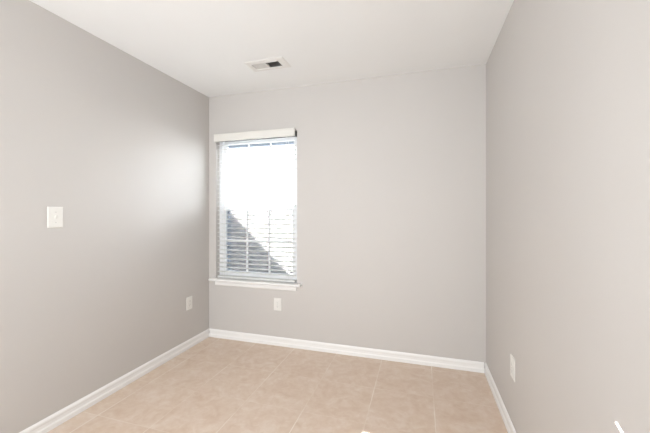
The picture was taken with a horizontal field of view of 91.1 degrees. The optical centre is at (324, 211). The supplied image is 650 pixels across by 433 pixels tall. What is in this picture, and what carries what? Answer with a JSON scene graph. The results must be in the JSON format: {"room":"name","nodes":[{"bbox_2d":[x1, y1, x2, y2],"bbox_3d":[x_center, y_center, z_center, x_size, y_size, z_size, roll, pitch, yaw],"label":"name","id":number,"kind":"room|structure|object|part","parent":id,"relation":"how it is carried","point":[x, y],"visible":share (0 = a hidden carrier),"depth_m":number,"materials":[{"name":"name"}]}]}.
{"room":"empty room","nodes":[
{"label":"empty room","id":0,"kind":"room"},
{"bbox_2d":[0,0,208,432],"bbox_3d":[-1.762,0.050,1.547,0.120,2.440,3.986,0,0,17],"label":"wall","id":1,"kind":"structure","parent":0,"point":[90,129],"depth_m":2.06,"materials":[{"name":"beige paint"}]},
{"bbox_2d":[47,207,62,227],"bbox_3d":[-1.589,0.031,1.883,0.017,0.124,0.083,0,0,17],"label":"light switch","id":2,"kind":"object","parent":1,"relation":"attached to","point":[54,214],"visible":1,"depth_m":1.88,"materials":[{"name":"white plastic"}]},
{"bbox_2d":[19,329,209,432],"bbox_3d":[-1.708,1.228,1.494,0.014,0.081,3.676,0,0,17],"label":"baseboard","id":3,"kind":"structure","parent":1,"relation":"attached to","point":[63,415],"depth_m":2.20,"materials":[{"name":"white paint"}]},
{"bbox_2d":[186,296,191,310],"bbox_3d":[-1.264,0.850,2.976,0.008,0.119,0.076,0,0,17],"label":"wall outlet","id":4,"kind":"object","parent":1,"relation":"attached to","point":[188,299],"visible":1,"depth_m":2.96,"materials":[{"name":"white plastic"}]},
{"bbox_2d":[228,141,293,205],"bbox_3d":[0.088,0.100,3.034,2.565,2.540,0.070,0,0,17],"label":"wall","id":5,"kind":"structure","parent":0,"point":[290,142],"depth_m":3.30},
{"bbox_2d":[30,0,513,96],"bbox_3d":[-0.476,-1.230,1.160,2.805,0.120,3.986,0,0,17],"label":"ceiling","id":6,"kind":"structure","parent":0,"point":[203,45],"depth_m":2.09,"materials":[{"name":"paint"}]},
{"bbox_2d":[243,56,290,71],"bbox_3d":[-0.454,-1.205,2.527,0.330,0.088,0.178,0,0,17],"label":"ceiling vent","id":7,"kind":"object","parent":6,"relation":"in","point":[257,65],"visible":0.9,"depth_m":2.52,"materials":[{"name":"metal"}]},
{"bbox_2d":[47,337,507,432],"bbox_3d":[-0.486,1.320,1.126,2.805,0.100,3.916,0,0,17],"label":"floor","id":8,"kind":"structure","parent":0,"point":[217,385],"depth_m":2.18,"materials":[{"name":"beige tile"}]},
{"bbox_2d":[209,64,485,368],"bbox_3d":[0.061,0.050,2.943,2.565,2.440,0.120,0,0,17],"label":"wall","id":9,"kind":"structure","parent":0,"point":[391,170],"depth_m":2.76,"materials":[{"name":"beige paint"}]},
{"bbox_2d":[208,137,301,290],"bbox_3d":[-0.675,-0.013,3.133,0.976,1.503,0.177,0,0,17],"label":"window","id":10,"kind":"structure","parent":9,"relation":"in","point":[289,286],"depth_m":3.19,"materials":[{"name":"white plastic"}]},
{"bbox_3d":[-0.684,0.679,3.103,0.976,0.022,0.114,0,0,17],"label":"sill","id":11,"kind":"part","parent":10,"relation":"part of","materials":[{"name":"white paint"}]},
{"bbox_2d":[214,128,296,282],"bbox_3d":[-0.688,-0.060,3.111,0.868,1.444,0.088,0,0,17],"label":"window blind","id":12,"kind":"object","parent":10,"relation":"attached to","point":[286,132],"visible":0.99,"depth_m":3.10,"materials":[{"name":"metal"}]},
{"bbox_3d":[-1.000,-0.037,3.222,0.002,1.356,0.055,0,0,17],"label":"ladder cord","id":13,"kind":"part","parent":12,"relation":"part of","materials":[{"name":"white fabric"}]},
{"bbox_3d":[-0.679,0.651,3.125,0.842,0.020,0.050,0,0,17],"label":"rail","id":14,"kind":"part","parent":12,"relation":"part of","materials":[{"name":"white plastic"}]},
{"bbox_3d":[-0.675,-0.737,3.124,0.850,0.048,0.050,0,0,17],"label":"head rail","id":15,"kind":"part","parent":12,"relation":"part of","materials":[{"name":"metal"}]},
{"bbox_3d":[-0.357,-0.037,3.029,0.002,1.356,0.055,0,0,17],"label":"ladder cord","id":16,"kind":"part","parent":12,"relation":"part of","materials":[{"name":"white fabric"}]},
{"bbox_3d":[-0.687,0.714,3.097,0.878,0.048,0.017,0,0,17],"label":"apron trim","id":17,"kind":"part","parent":10,"relation":"part of","materials":[{"name":"white paint"}]},
{"bbox_3d":[-0.662,0.295,3.173,0.811,0.701,0.024,0,0,17],"label":"sash","id":18,"kind":"part","parent":10,"relation":"part of","materials":[{"name":"white glass"}]},
{"bbox_3d":[-0.654,-0.378,3.199,0.811,0.706,0.024,0,0,17],"label":"sash","id":19,"kind":"part","parent":10,"relation":"part of","materials":[{"name":"white glass"}]},
{"bbox_2d":[274,298,280,310],"bbox_3d":[-0.452,0.878,3.031,0.076,0.119,0.008,0,0,17],"label":"wall outlet","id":20,"kind":"object","parent":9,"relation":"attached to","point":[277,301],"visible":1,"depth_m":3.03,"materials":[{"name":"white plastic"}]},
{"bbox_2d":[209,328,483,372],"bbox_3d":[0.042,1.228,2.880,2.536,0.081,0.014,0,0,17],"label":"baseboard","id":21,"kind":"structure","parent":9,"relation":"attached to","point":[435,361],"depth_m":2.81,"materials":[{"name":"white paint"}]},
{"bbox_2d":[486,0,649,432],"bbox_3d":[0.809,0.050,0.772,0.120,2.440,3.986,0,0,17],"label":"wall","id":22,"kind":"structure","parent":0,"point":[568,81],"depth_m":1.09,"materials":[{"name":"beige paint"}]},
{"bbox_2d":[484,363,515,432],"bbox_3d":[0.735,1.228,0.758,0.014,0.081,3.676,0,0,17],"label":"baseboard","id":23,"kind":"structure","parent":22,"relation":"attached to","point":[507,421],"depth_m":2.04,"materials":[{"name":"white paint"}]},
{"bbox_2d":[510,354,514,381],"bbox_3d":[1.045,0.868,1.778,0.008,0.122,0.078,0,0,17],"label":"wall outlet","id":24,"kind":"object","parent":22,"relation":"attached to","point":[512,360],"visible":1,"depth_m":1.77,"materials":[{"name":"white plastic"}]}
]}

